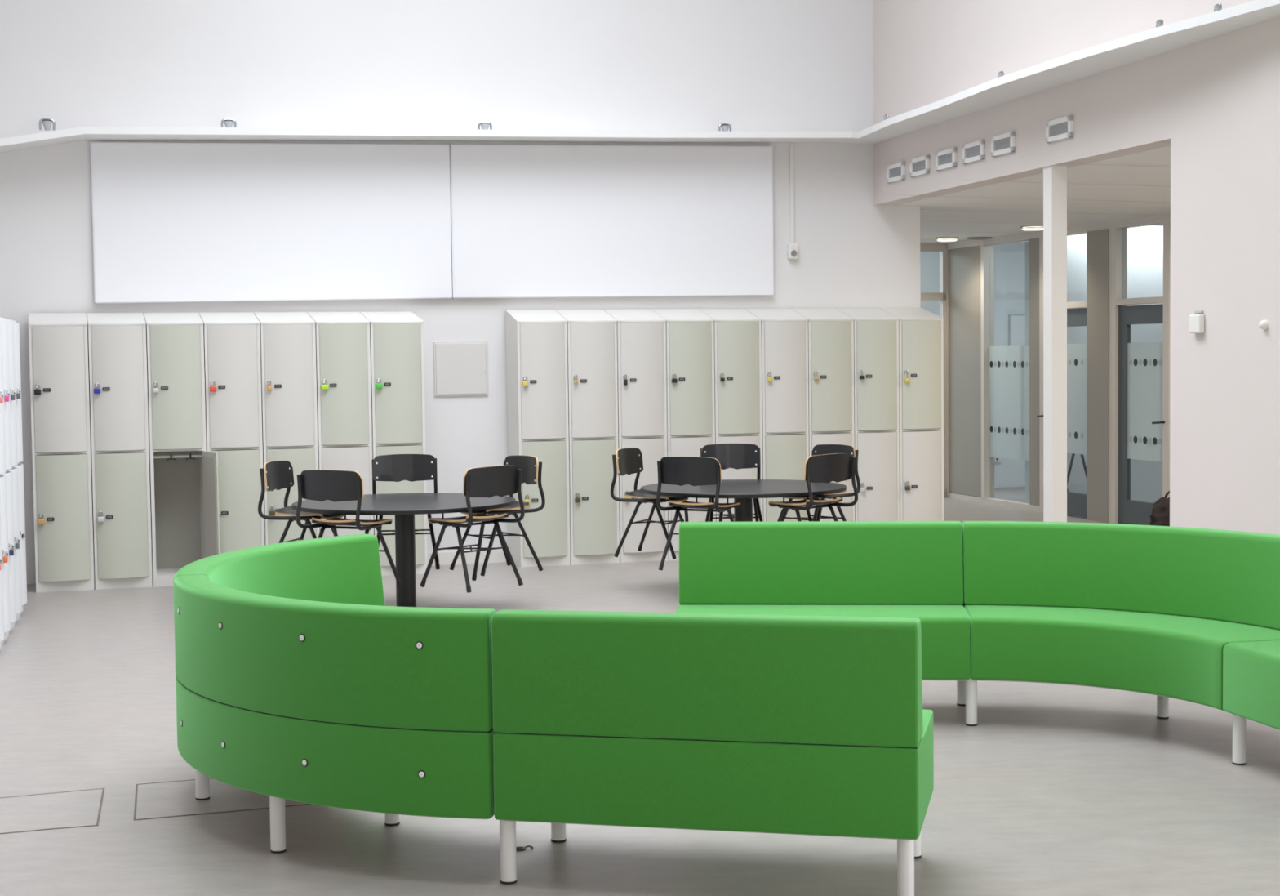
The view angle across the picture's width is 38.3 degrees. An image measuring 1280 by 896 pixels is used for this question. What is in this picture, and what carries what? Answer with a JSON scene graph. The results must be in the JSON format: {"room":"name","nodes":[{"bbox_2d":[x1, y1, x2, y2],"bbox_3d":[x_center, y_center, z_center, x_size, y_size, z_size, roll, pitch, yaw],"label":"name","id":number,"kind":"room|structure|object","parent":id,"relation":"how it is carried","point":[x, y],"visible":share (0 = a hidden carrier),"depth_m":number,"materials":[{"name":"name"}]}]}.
{"room":"common room","nodes":[
{"label":"common room","id":0,"kind":"room"},
{"bbox_2d":[0,0,920,569],"bbox_3d":[-1.474,-2.344,14.320,7.920,6.500,0.200,-2,3,-17],"label":"wall","id":1,"kind":"structure","parent":0,"point":[656,65],"depth_m":14.25,"materials":[{"name":"white paint"}]},
{"bbox_2d":[38,118,55,130],"bbox_3d":[-4.232,-2.308,13.152,0.072,0.085,0.097,2,4,38],"label":"lamp","id":2,"kind":"object","parent":1,"relation":"attached to","point":[46,122],"visible":1,"depth_m":13.14,"materials":[{"name":"silver metal"}]},
{"bbox_2d":[220,118,236,127],"bbox_3d":[-3.019,-2.374,13.525,0.072,0.085,0.097,2,4,38],"label":"lamp","id":3,"kind":"object","parent":1,"relation":"attached to","point":[228,122],"visible":0.73,"depth_m":13.51,"materials":[{"name":"silver metal"}]},
{"bbox_2d":[26,549,506,583],"bbox_3d":[-1.332,0.854,14.403,7.770,0.100,0.015,-2,3,-17],"label":"baseboard","id":4,"kind":"structure","parent":1,"relation":"attached to","point":[495,555],"depth_m":14.38,"materials":[{"name":"white paint"}]},
{"bbox_2d":[90,142,452,303],"bbox_3d":[-2.727,-1.693,13.827,2.650,1.210,0.052,-2,3,-17],"label":"board","id":5,"kind":"object","parent":1,"relation":"attached to","point":[172,222],"visible":1,"depth_m":13.79,"materials":[{"name":"white fabric"}]},
{"bbox_2d":[433,341,488,396],"bbox_3d":[-1.388,-0.615,14.308,0.425,0.425,0.029,-2,3,-17],"label":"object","id":6,"kind":"object","parent":1,"relation":"attached to","point":[460,367],"visible":1,"depth_m":14.30,"materials":[{"name":"white paint"}]},
{"bbox_2d":[477,121,492,129],"bbox_3d":[-1.186,-2.454,14.090,0.097,0.085,0.072,0,3,17],"label":"lamp","id":7,"kind":"object","parent":1,"relation":"attached to","point":[484,125],"visible":0.81,"depth_m":14.07,"materials":[{"name":"silver metal"}]},
{"bbox_2d":[449,144,773,298],"bbox_3d":[-0.190,-1.800,14.610,2.655,1.226,0.052,-2,3,-17],"label":"board","id":8,"kind":"object","parent":1,"relation":"attached to","point":[527,221],"visible":1,"depth_m":14.57,"materials":[{"name":"white fabric"}]},
{"bbox_2d":[718,123,731,131],"bbox_3d":[0.676,-2.539,14.664,0.072,0.085,0.097,2,4,38],"label":"lamp","id":9,"kind":"object","parent":1,"relation":"attached to","point":[725,126],"visible":0.73,"depth_m":14.64,"materials":[{"name":"silver metal"}]},
{"bbox_2d":[789,146,794,243],"bbox_3d":[1.242,-2.064,15.062,0.032,0.800,0.017,-2,3,-17],"label":"duct","id":10,"kind":"object","parent":1,"relation":"attached to","point":[791,148],"visible":1,"depth_m":15.05,"materials":[{"name":"white plastic"}]},
{"bbox_2d":[787,243,798,258],"bbox_3d":[1.252,-1.606,15.070,0.080,0.125,0.048,-2,3,-17],"label":"wall socket","id":11,"kind":"object","parent":1,"relation":"attached to","point":[793,248],"visible":1,"depth_m":15.05,"materials":[{"name":"white plastic"}]},
{"bbox_2d":[0,486,1279,895],"bbox_3d":[4.013,1.034,11.570,24.000,0.102,33.000,-1,3,0],"label":"floor","id":12,"kind":"structure","parent":0,"point":[1055,788],"depth_m":6.52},
{"bbox_2d":[0,493,4,647],"bbox_3d":[-3.785,0.172,10.170,0.483,1.952,0.395,-1,3,-14],"label":"locker","id":13,"kind":"object","parent":12,"relation":"on","point":[2,605],"visible":1,"depth_m":10.22,"materials":[{"name":"white metal"}]},
{"bbox_2d":[0,319,10,646],"bbox_3d":[-3.882,0.154,10.556,0.483,1.952,0.395,-1,3,-14],"label":"locker","id":14,"kind":"object","parent":12,"relation":"on","point":[3,493],"visible":0.9,"depth_m":10.54,"materials":[{"name":"white metal"}]},
{"bbox_2d":[3,549,8,562],"bbox_3d":[-3.613,0.615,10.493,0.022,0.076,0.036,-1,3,-14],"label":"padlock","id":15,"kind":"object","parent":14,"relation":"attached to","point":[5,557],"visible":1,"depth_m":10.48,"materials":[{"name":"orange metal"}]},
{"bbox_2d":[0,317,16,636],"bbox_3d":[-3.979,0.135,10.943,0.483,1.952,0.395,-1,3,-14],"label":"locker","id":16,"kind":"object","parent":12,"relation":"on","point":[4,322],"visible":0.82,"depth_m":10.91,"materials":[{"name":"white metal"}]},
{"bbox_2d":[4,318,22,626],"bbox_3d":[-4.076,0.117,11.329,0.483,1.952,0.395,-1,3,-14],"label":"locker","id":17,"kind":"object","parent":12,"relation":"on","point":[11,324],"visible":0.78,"depth_m":11.30,"materials":[{"name":"white metal"}]},
{"bbox_2d":[10,387,15,399],"bbox_3d":[-3.818,-0.328,11.219,0.022,0.076,0.036,-1,3,-14],"label":"padlock","id":18,"kind":"object","parent":17,"relation":"attached to","point":[12,396],"visible":1,"depth_m":11.20,"materials":[{"name":"grey metal"}]},
{"bbox_2d":[10,320,26,618],"bbox_3d":[-4.173,0.098,11.715,0.483,1.952,0.395,-1,3,-14],"label":"locker","id":19,"kind":"object","parent":12,"relation":"on","point":[16,326],"visible":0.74,"depth_m":11.69,"materials":[{"name":"white metal"}]},
{"bbox_2d":[28,312,94,591],"bbox_3d":[-4.135,0.016,13.170,0.395,1.967,0.543,-2,3,-17],"label":"locker","id":20,"kind":"object","parent":12,"relation":"on","point":[58,341],"visible":1,"depth_m":12.93,"materials":[{"name":"grey metal"}]},
{"bbox_2d":[34,383,40,394],"bbox_3d":[-4.202,-0.410,12.851,0.045,0.076,0.022,-2,3,-17],"label":"padlock","id":21,"kind":"object","parent":20,"relation":"attached to","point":[36,391],"visible":1,"depth_m":12.85,"materials":[{"name":"black metal"}]},
{"bbox_2d":[38,513,44,524],"bbox_3d":[-4.191,0.495,12.897,0.042,0.076,0.022,-2,3,-17],"label":"padlock","id":22,"kind":"object","parent":20,"relation":"attached to","point":[41,521],"visible":1,"depth_m":12.89,"materials":[{"name":"brown metal"}]},
{"bbox_2d":[86,312,152,589],"bbox_3d":[-3.755,0.005,13.289,0.395,1.967,0.543,-2,3,-17],"label":"locker","id":23,"kind":"object","parent":12,"relation":"on","point":[117,341],"visible":1,"depth_m":13.05,"materials":[{"name":"grey metal"}]},
{"bbox_2d":[93,382,100,393],"bbox_3d":[-3.822,-0.420,12.970,0.045,0.076,0.022,-2,3,-17],"label":"padlock","id":24,"kind":"object","parent":23,"relation":"attached to","point":[95,390],"visible":1,"depth_m":12.96,"materials":[{"name":"blue metal"}]},
{"bbox_2d":[97,511,103,521],"bbox_3d":[-3.811,0.484,13.017,0.042,0.076,0.022,-2,3,-17],"label":"padlock","id":25,"kind":"object","parent":23,"relation":"attached to","point":[99,518],"visible":1,"depth_m":13.01,"materials":[{"name":"grey metal"}]},
{"bbox_2d":[142,312,220,586],"bbox_3d":[-3.297,0.001,13.277,0.463,1.967,0.842,-2,3,-17],"label":"locker","id":26,"kind":"object","parent":12,"relation":"on","point":[184,475],"visible":0.88,"depth_m":13.19,"materials":[{"name":"grey metal"}]},
{"bbox_2d":[198,311,264,553],"bbox_3d":[-2.994,-0.016,13.528,0.395,1.967,0.543,-2,3,-17],"label":"locker","id":27,"kind":"object","parent":12,"relation":"on","point":[232,340],"visible":0.84,"depth_m":13.28,"materials":[{"name":"grey metal"}]},
{"bbox_2d":[209,380,216,391],"bbox_3d":[-3.062,-0.443,13.210,0.046,0.078,0.022,-2,3,-17],"label":"padlock","id":28,"kind":"object","parent":27,"relation":"attached to","point":[212,388],"visible":1,"depth_m":13.20,"materials":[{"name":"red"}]},
{"bbox_2d":[173,533,385,799],"bbox_3d":[-1.323,0.839,7.417,0.748,0.841,1.579,0,3,17],"label":"module","id":29,"kind":"object","parent":12,"relation":"on","point":[346,568],"visible":0.24,"depth_m":7.77,"materials":[{"name":"green fabric"}]},
{"bbox_2d":[253,311,319,544],"bbox_3d":[-2.614,-0.027,13.648,0.395,1.967,0.543,-2,3,-17],"label":"locker","id":30,"kind":"object","parent":12,"relation":"on","point":[287,339],"visible":0.75,"depth_m":13.39,"materials":[{"name":"grey"}]},
{"bbox_2d":[269,505,275,515],"bbox_3d":[-2.671,0.452,13.375,0.042,0.076,0.022,-2,3,-17],"label":"padlock","id":31,"kind":"object","parent":30,"relation":"attached to","point":[271,512],"visible":0.99,"depth_m":13.37,"materials":[{"name":"brown"}]},
{"bbox_2d":[173,574,495,852],"bbox_3d":[-0.984,0.894,6.255,1.627,0.841,0.752,2,4,41],"label":"module","id":32,"kind":"object","parent":12,"relation":"on","point":[388,709],"visible":0.93,"depth_m":5.78,"materials":[{"name":"green fabric"}]},
{"bbox_2d":[306,311,373,537],"bbox_3d":[-2.234,-0.037,13.768,0.395,1.967,0.543,-2,3,-17],"label":"locker","id":33,"kind":"object","parent":12,"relation":"on","point":[343,343],"visible":0.52,"depth_m":13.50,"materials":[{"name":"grey"}]},
{"bbox_2d":[320,378,328,389],"bbox_3d":[-2.301,-0.463,13.449,0.050,0.076,0.022,-2,3,-18],"label":"padlock","id":34,"kind":"object","parent":33,"relation":"attached to","point":[322,386],"visible":1,"depth_m":13.44,"materials":[{"name":"green"}]},
{"bbox_2d":[360,311,427,575],"bbox_3d":[-1.854,-0.048,13.887,0.395,1.967,0.543,-2,3,-17],"label":"locker","id":35,"kind":"object","parent":12,"relation":"on","point":[396,338],"visible":0.63,"depth_m":13.63,"materials":[{"name":"grey metal"}]},
{"bbox_2d":[375,377,382,388],"bbox_3d":[-1.921,-0.474,13.568,0.046,0.076,0.022,-2,3,-18],"label":"padlock","id":36,"kind":"object","parent":35,"relation":"attached to","point":[377,385],"visible":1,"depth_m":13.56,"materials":[{"name":"green metal"}]},
{"bbox_2d":[291,492,515,608],"bbox_3d":[-1.461,0.692,11.479,1.379,0.724,1.379,-1,3,0],"label":"round table","id":37,"kind":"object","parent":12,"relation":"on","point":[404,506],"visible":0.57,"depth_m":11.42,"materials":[{"name":"black laminate"}]},
{"bbox_2d":[257,460,344,542],"bbox_3d":[-2.096,0.449,11.601,0.479,0.731,0.437,0,3,12],"label":"chair","id":38,"kind":"object","parent":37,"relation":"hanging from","point":[278,474],"visible":0.72,"depth_m":11.56,"materials":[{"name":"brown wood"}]},
{"bbox_2d":[296,469,402,587],"bbox_3d":[-1.718,0.481,10.895,0.437,0.731,0.479,1,3,24],"label":"chair","id":39,"kind":"object","parent":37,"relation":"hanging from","point":[321,485],"visible":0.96,"depth_m":10.71,"materials":[{"name":"black"}]},
{"bbox_2d":[371,453,439,568],"bbox_3d":[-1.544,0.416,12.118,0.437,0.731,0.479,-1,3,-7],"label":"chair","id":40,"kind":"object","parent":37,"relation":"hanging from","point":[392,467],"visible":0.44,"depth_m":12.31,"materials":[{"name":"black"}]},
{"bbox_2d":[420,465,524,592],"bbox_3d":[-1.006,0.465,11.025,0.479,0.731,0.437,2,4,44],"label":"chair","id":41,"kind":"object","parent":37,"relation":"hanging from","point":[489,482],"visible":1,"depth_m":10.91,"materials":[{"name":"black"}]},
{"bbox_2d":[449,455,545,575],"bbox_3d":[-0.920,0.423,11.833,0.479,0.731,0.437,-3,4,-34],"label":"chair","id":42,"kind":"object","parent":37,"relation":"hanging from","point":[531,473],"visible":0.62,"depth_m":11.78,"materials":[{"name":"black"}]},
{"bbox_2d":[515,844,533,850],"bbox_3d":[-0.387,1.312,6.053,0.076,0.010,0.035,-2,3,-17],"label":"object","id":43,"kind":"object","parent":12,"relation":"on","point":[517,847],"visible":0.79,"depth_m":6.06,"materials":[{"name":"grey metal"}]},
{"bbox_2d":[505,309,570,567],"bbox_3d":[-0.788,-0.086,14.290,0.395,1.977,0.427,-2,3,-17],"label":"locker","id":44,"kind":"object","parent":12,"relation":"on","point":[537,412],"visible":0.98,"depth_m":14.11,"materials":[{"name":"grey metal"}]},
{"bbox_2d":[522,376,528,386],"bbox_3d":[-0.873,-0.509,14.027,0.042,0.076,0.022,-2,3,-17],"label":"padlock","id":45,"kind":"object","parent":44,"relation":"attached to","point":[524,383],"visible":1,"depth_m":14.02,"materials":[{"name":"yellow metal"}]},
{"bbox_2d":[555,309,619,564],"bbox_3d":[-0.407,-0.097,14.409,0.395,1.977,0.427,-2,3,-17],"label":"locker","id":46,"kind":"object","parent":12,"relation":"on","point":[592,334],"visible":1,"depth_m":14.22,"materials":[{"name":"grey metal"}]},
{"bbox_2d":[603,309,668,562],"bbox_3d":[-0.027,-0.107,14.528,0.395,1.977,0.427,-2,3,-17],"label":"locker","id":47,"kind":"object","parent":12,"relation":"on","point":[641,333],"visible":0.73,"depth_m":14.34,"materials":[{"name":"grey metal"}]},
{"bbox_2d":[651,308,715,559],"bbox_3d":[0.354,-0.118,14.647,0.395,1.977,0.427,-2,3,-17],"label":"locker","id":48,"kind":"object","parent":12,"relation":"on","point":[690,332],"visible":0.48,"depth_m":14.44,"materials":[{"name":"grey metal"}]},
{"bbox_2d":[491,608,933,895],"bbox_3d":[0.247,0.905,5.765,1.286,0.841,0.621,0,3,13],"label":"module","id":49,"kind":"object","parent":12,"relation":"on","point":[797,724],"visible":1,"depth_m":5.46,"materials":[{"name":"green fabric"}]},
{"bbox_2d":[697,308,763,521],"bbox_3d":[0.734,-0.129,14.766,0.395,1.977,0.427,-2,3,-17],"label":"locker","id":50,"kind":"object","parent":12,"relation":"on","point":[737,331],"visible":0.59,"depth_m":14.55,"materials":[{"name":"grey"}]},
{"bbox_2d":[640,479,846,594],"bbox_3d":[0.698,0.620,12.398,1.379,0.724,1.379,-1,3,0],"label":"round table","id":51,"kind":"object","parent":12,"relation":"on","point":[743,491],"visible":0.6,"depth_m":12.19,"materials":[{"name":"black laminate"}]},
{"bbox_2d":[610,447,688,559],"bbox_3d":[0.099,0.370,12.638,0.479,0.731,0.437,1,3,23],"label":"chair","id":52,"kind":"object","parent":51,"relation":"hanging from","point":[628,460],"visible":0.88,"depth_m":12.60,"materials":[{"name":"black"}]},
{"bbox_2d":[656,456,740,570],"bbox_3d":[0.401,0.408,11.810,0.437,0.731,0.479,1,3,27],"label":"chair","id":53,"kind":"object","parent":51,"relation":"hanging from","point":[676,470],"visible":0.95,"depth_m":11.64,"materials":[{"name":"black"}]},
{"bbox_2d":[700,443,763,521],"bbox_3d":[0.661,0.344,13.010,0.437,0.731,0.479,-1,3,-3],"label":"chair","id":54,"kind":"object","parent":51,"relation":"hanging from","point":[735,455],"visible":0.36,"depth_m":13.20,"materials":[{"name":"black"}]},
{"bbox_2d":[768,453,857,520],"bbox_3d":[1.091,0.395,11.914,0.437,0.731,0.479,-3,4,-40],"label":"chair","id":55,"kind":"object","parent":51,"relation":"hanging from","point":[836,467],"visible":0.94,"depth_m":11.75,"materials":[{"name":"black"}]},
{"bbox_2d":[781,444,860,520],"bbox_3d":[1.212,0.349,12.789,0.479,0.731,0.437,-3,4,-38],"label":"chair","id":56,"kind":"object","parent":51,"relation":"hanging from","point":[820,449],"visible":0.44,"depth_m":12.76,"materials":[{"name":"black"}]},
{"bbox_2d":[744,308,808,521],"bbox_3d":[1.115,-0.139,14.885,0.395,1.977,0.427,-2,3,-17],"label":"locker","id":57,"kind":"object","parent":12,"relation":"on","point":[784,331],"visible":0.44,"depth_m":14.68,"materials":[{"name":"grey"}]},
{"bbox_2d":[675,520,970,679],"bbox_3d":[0.806,0.771,8.252,1.286,0.841,0.578,0,3,6],"label":"module","id":58,"kind":"object","parent":12,"relation":"on","point":[844,568],"visible":0.59,"depth_m":8.36,"materials":[{"name":"green fabric"}]},
{"bbox_2d":[791,308,854,520],"bbox_3d":[1.495,-0.150,15.003,0.395,1.977,0.427,-2,3,-17],"label":"locker","id":59,"kind":"object","parent":12,"relation":"on","point":[831,420],"visible":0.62,"depth_m":14.79,"materials":[{"name":"grey"}]},
{"bbox_2d":[835,307,899,520],"bbox_3d":[1.875,-0.161,15.122,0.395,1.977,0.427,-2,3,-17],"label":"locker","id":60,"kind":"object","parent":12,"relation":"on","point":[876,331],"visible":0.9,"depth_m":14.93,"materials":[{"name":"grey"}]},
{"bbox_2d":[879,307,943,520],"bbox_3d":[2.256,-0.171,15.241,0.395,1.977,0.427,-2,3,-17],"label":"locker","id":61,"kind":"object","parent":12,"relation":"on","point":[921,335],"visible":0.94,"depth_m":15.05,"materials":[{"name":"grey"}]},
{"bbox_2d":[1043,165,1066,521],"bbox_3d":[2.777,-0.458,12.324,0.113,2.835,0.125,-1,3,-14],"label":"pillar","id":62,"kind":"structure","parent":12,"relation":"on","point":[1055,177],"depth_m":12.27,"materials":[{"name":"white paint"}]},
{"bbox_2d":[1066,453,1086,491],"bbox_3d":[4.362,0.329,18.324,0.332,0.627,0.380,2,4,38],"label":"folding stool","id":63,"kind":"object","parent":12,"relation":"on","point":[1073,454],"visible":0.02,"depth_m":18.41,"materials":[{"name":"black metal"}]},
{"bbox_2d":[956,520,1279,725],"bbox_3d":[2.091,0.778,7.818,1.776,0.841,0.753,2,4,41],"label":"module","id":64,"kind":"object","parent":12,"relation":"on","point":[1149,609],"visible":0.94,"depth_m":7.87,"materials":[{"name":"green fabric"}]},
{"bbox_2d":[1149,490,1169,525],"bbox_3d":[4.549,0.559,15.706,0.428,0.416,0.290,-2,3,-17],"label":"bag","id":65,"kind":"object","parent":12,"relation":"on","point":[1160,515],"visible":0.35,"depth_m":15.60,"materials":[{"name":"fabric"}]},
{"bbox_2d":[1222,639,1279,764],"bbox_3d":[2.694,0.833,6.606,0.578,0.841,1.286,-1,3,-13],"label":"module","id":66,"kind":"object","parent":12,"relation":"on","point":[1251,668],"visible":1,"depth_m":7.01,"materials":[{"name":"green fabric"}]},
{"bbox_2d":[947,228,1109,522],"bbox_3d":[5.025,-0.567,15.063,0.130,2.720,10.885,-2,3,-17],"label":"wall","id":67,"kind":"structure","parent":0,"point":[964,263],"depth_m":18.48,"materials":[{"name":"white paint"}]},
{"bbox_2d":[989,345,1029,460],"bbox_3d":[3.823,-0.780,18.987,0.014,2.665,0.928,-2,3,-17],"label":"frosted glass film","id":68,"kind":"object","parent":67,"relation":"in","point":[1009,366],"depth_m":19.02,"materials":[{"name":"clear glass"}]},
{"bbox_2d":[946,213,1170,523],"bbox_3d":[5.027,-0.619,15.088,0.130,2.820,10.935,-2,3,-17],"label":"door frame","id":69,"kind":"structure","parent":67,"relation":"attached to","point":[1117,234],"depth_m":17.10,"materials":[{"name":"grey"}]},
{"bbox_2d":[1036,307,1086,517],"bbox_3d":[4.128,-0.347,17.880,0.124,1.995,0.886,-2,3,-17],"label":"door","id":70,"kind":"structure","parent":67,"relation":"in","point":[1076,353],"depth_m":17.71,"materials":[{"name":"grey glass"}]},
{"bbox_2d":[1118,303,1164,524],"bbox_3d":[4.519,-0.287,16.607,0.125,1.995,0.808,-2,3,-17],"label":"door","id":71,"kind":"structure","parent":67,"relation":"in","point":[1140,421],"depth_m":16.71,"materials":[{"name":"grey glass"}]},
{"bbox_2d":[890,146,1170,243],"bbox_3d":[3.552,-1.698,7.629,7.256,0.190,24.346,-2,3,-17],"label":"ceiling","id":72,"kind":"structure","parent":0,"point":[999,215],"depth_m":14.86,"materials":[{"name":"white paint"}]},
{"bbox_2d":[935,237,959,241],"bbox_3d":[3.224,-2.183,19.336,0.250,0.030,0.250,-1,3,0],"label":"recessed light","id":73,"kind":"object","parent":72,"relation":"in","point":[940,239],"visible":1,"depth_m":19.25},
{"bbox_2d":[937,238,956,241],"bbox_3d":[3.224,-2.180,19.336,0.208,0.024,0.208,-1,3,0],"label":"diffuser","id":74,"kind":"object","parent":73,"relation":"attached to","point":[938,239],"depth_m":19.25,"materials":[{"name":"white plastic"}]},
{"bbox_2d":[966,236,991,239],"bbox_3d":[3.512,-2.184,19.118,0.272,0.022,0.449,-1,3,0],"label":"valve","id":75,"kind":"object","parent":72,"relation":"attached to","point":[969,237],"visible":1,"depth_m":19.07,"materials":[{"name":"grey metal"}]},
{"bbox_2d":[1019,226,1043,230],"bbox_3d":[3.775,-2.106,17.688,0.250,0.030,0.250,-1,3,0],"label":"recessed light","id":76,"kind":"object","parent":72,"relation":"in","point":[1024,228],"visible":0.91,"depth_m":17.60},
{"bbox_2d":[1022,226,1043,230],"bbox_3d":[3.775,-2.103,17.688,0.208,0.024,0.208,-1,3,0],"label":"diffuser","id":77,"kind":"object","parent":76,"relation":"attached to","point":[1024,228],"depth_m":17.60,"materials":[{"name":"white plastic"}]},
{"bbox_2d":[920,223,1163,502],"bbox_3d":[6.199,-0.836,17.313,3.450,3.000,9.700,-2,3,-17],"label":"wall","id":78,"kind":"structure","parent":0,"point":[1144,243],"depth_m":19.12,"materials":[{"name":"white"}]},
{"bbox_2d":[1008,314,1025,346],"bbox_3d":[5.068,-1.069,21.852,1.530,1.030,0.032,-2,3,-17],"label":"whiteboard","id":79,"kind":"object","parent":78,"relation":"attached to","point":[1016,322],"visible":0.14,"depth_m":21.62,"materials":[{"name":"grey"}]},
{"bbox_2d":[872,0,1279,534],"bbox_3d":[4.448,-1.966,5.501,0.200,6.500,20.200,-1,3,-14],"label":"wall","id":80,"kind":"structure","parent":0,"point":[1215,101],"depth_m":10.58,"materials":[{"name":"white paint"}]},
{"bbox_2d":[0,0,1279,152],"bbox_3d":[0.681,-1.888,5.090,7.315,0.297,19.200,-1,3,-14],"label":"trim","id":81,"kind":"structure","parent":80,"relation":"attached to","point":[1113,54],"depth_m":13.25,"materials":[{"name":"white paint"}]},
{"bbox_2d":[886,161,905,182],"bbox_3d":[2.051,-2.207,14.771,0.021,0.136,0.350,-1,3,-14],"label":"air vent","id":82,"kind":"object","parent":80,"relation":"in","point":[895,172],"visible":1,"depth_m":14.76,"materials":[{"name":"grey metal"}]},
{"bbox_2d":[888,166,901,177],"bbox_3d":[2.055,-2.207,14.771,0.013,0.080,0.280,-1,3,-14],"label":"grille","id":83,"kind":"object","parent":82,"relation":"attached to","point":[894,171],"depth_m":14.78,"materials":[{"name":"grey metal"}]},
{"bbox_2d":[909,155,929,177],"bbox_3d":[2.169,-2.184,14.290,0.021,0.136,0.350,-1,3,-14],"label":"air vent","id":84,"kind":"object","parent":80,"relation":"in","point":[919,166],"visible":1,"depth_m":14.27,"materials":[{"name":"grey metal"}]},
{"bbox_2d":[912,160,925,172],"bbox_3d":[2.173,-2.184,14.291,0.013,0.080,0.280,-1,3,-14],"label":"grille","id":85,"kind":"object","parent":84,"relation":"attached to","point":[918,166],"depth_m":14.30,"materials":[{"name":"grey metal"}]},
{"bbox_2d":[935,147,956,170],"bbox_3d":[2.291,-2.160,13.796,0.022,0.136,0.350,-1,3,-14],"label":"air vent","id":86,"kind":"object","parent":80,"relation":"in","point":[947,158],"visible":1,"depth_m":13.78,"materials":[{"name":"grey metal"}]},
{"bbox_2d":[938,152,951,165],"bbox_3d":[2.295,-2.160,13.797,0.013,0.080,0.280,-1,3,-14],"label":"grille","id":87,"kind":"object","parent":86,"relation":"attached to","point":[944,158],"depth_m":13.81,"materials":[{"name":"grey metal"}]},
{"bbox_2d":[962,139,985,164],"bbox_3d":[2.410,-2.137,13.316,0.021,0.136,0.350,-1,3,-14],"label":"air vent","id":88,"kind":"object","parent":80,"relation":"in","point":[972,152],"visible":1,"depth_m":13.30,"materials":[{"name":"grey"}]},
{"bbox_2d":[965,145,980,158],"bbox_3d":[2.414,-2.137,13.317,0.013,0.080,0.280,-1,3,-14],"label":"grille","id":89,"kind":"object","parent":88,"relation":"attached to","point":[971,151],"depth_m":13.32,"materials":[{"name":"grey metal"}]},
{"bbox_2d":[991,131,1015,156],"bbox_3d":[2.528,-2.114,12.836,0.021,0.136,0.350,-1,3,-14],"label":"air vent","id":90,"kind":"object","parent":80,"relation":"in","point":[1002,144],"visible":1,"depth_m":12.82,"materials":[{"name":"grey"}]},
{"bbox_2d":[994,137,1009,151],"bbox_3d":[2.532,-2.114,12.837,0.013,0.080,0.280,-1,3,-14],"label":"grille","id":91,"kind":"object","parent":90,"relation":"attached to","point":[1001,144],"depth_m":12.84,"materials":[{"name":"grey metal"}]},
{"bbox_2d":[1045,115,1073,142],"bbox_3d":[2.733,-2.075,12.007,0.021,0.136,0.350,-1,3,-14],"label":"air vent","id":92,"kind":"object","parent":80,"relation":"in","point":[1062,128],"visible":1,"depth_m":12.00,"materials":[{"name":"grey"}]},
{"bbox_2d":[1049,121,1067,137],"bbox_3d":[2.737,-2.075,12.008,0.013,0.080,0.280,-1,3,-14],"label":"grille","id":93,"kind":"object","parent":92,"relation":"attached to","point":[1057,129],"depth_m":12.01,"materials":[{"name":"grey metal"}]},
{"bbox_2d":[1155,19,1163,27],"bbox_3d":[2.886,-2.351,10.232,0.060,0.053,0.045,2,4,42],"label":"lamp","id":94,"kind":"object","parent":80,"relation":"attached to","point":[1159,23],"visible":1,"depth_m":10.22,"materials":[{"name":"silver metal"}]},
{"bbox_2d":[1189,310,1204,333],"bbox_3d":[3.148,-0.712,10.416,0.039,0.126,0.110,-1,3,-14],"label":"wall switch","id":95,"kind":"object","parent":80,"relation":"attached to","point":[1197,322],"visible":1,"depth_m":10.38,"materials":[{"name":"white plastic"}]},
{"bbox_2d":[1213,3,1222,12],"bbox_3d":[3.068,-2.330,9.783,0.045,0.053,0.060,0,3,20],"label":"lamp","id":96,"kind":"object","parent":80,"relation":"attached to","point":[1218,6],"visible":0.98,"depth_m":9.77,"materials":[{"name":"silver metal"}]},
{"bbox_2d":[1258,320,1268,329],"bbox_3d":[3.307,-0.653,9.783,0.037,0.052,0.052,-1,3,-14],"label":"button","id":97,"kind":"object","parent":80,"relation":"attached to","point":[1264,324],"visible":1,"depth_m":9.77,"materials":[{"name":"white plastic"}]},
{"bbox_3d":[-0.805,-0.842,19.071,4.167,3.000,1.462,-1,3,0],"label":"wall","id":98,"kind":"structure","parent":0,"visible":0},
{"bbox_2d":[920,243,946,497],"bbox_3d":[2.314,-0.834,19.956,2.180,2.820,0.080,-2,3,-17],"label":"trim","id":99,"kind":"structure","parent":98,"relation":"attached to","point":[941,247],"depth_m":20.21,"materials":[{"name":"grey metal"}]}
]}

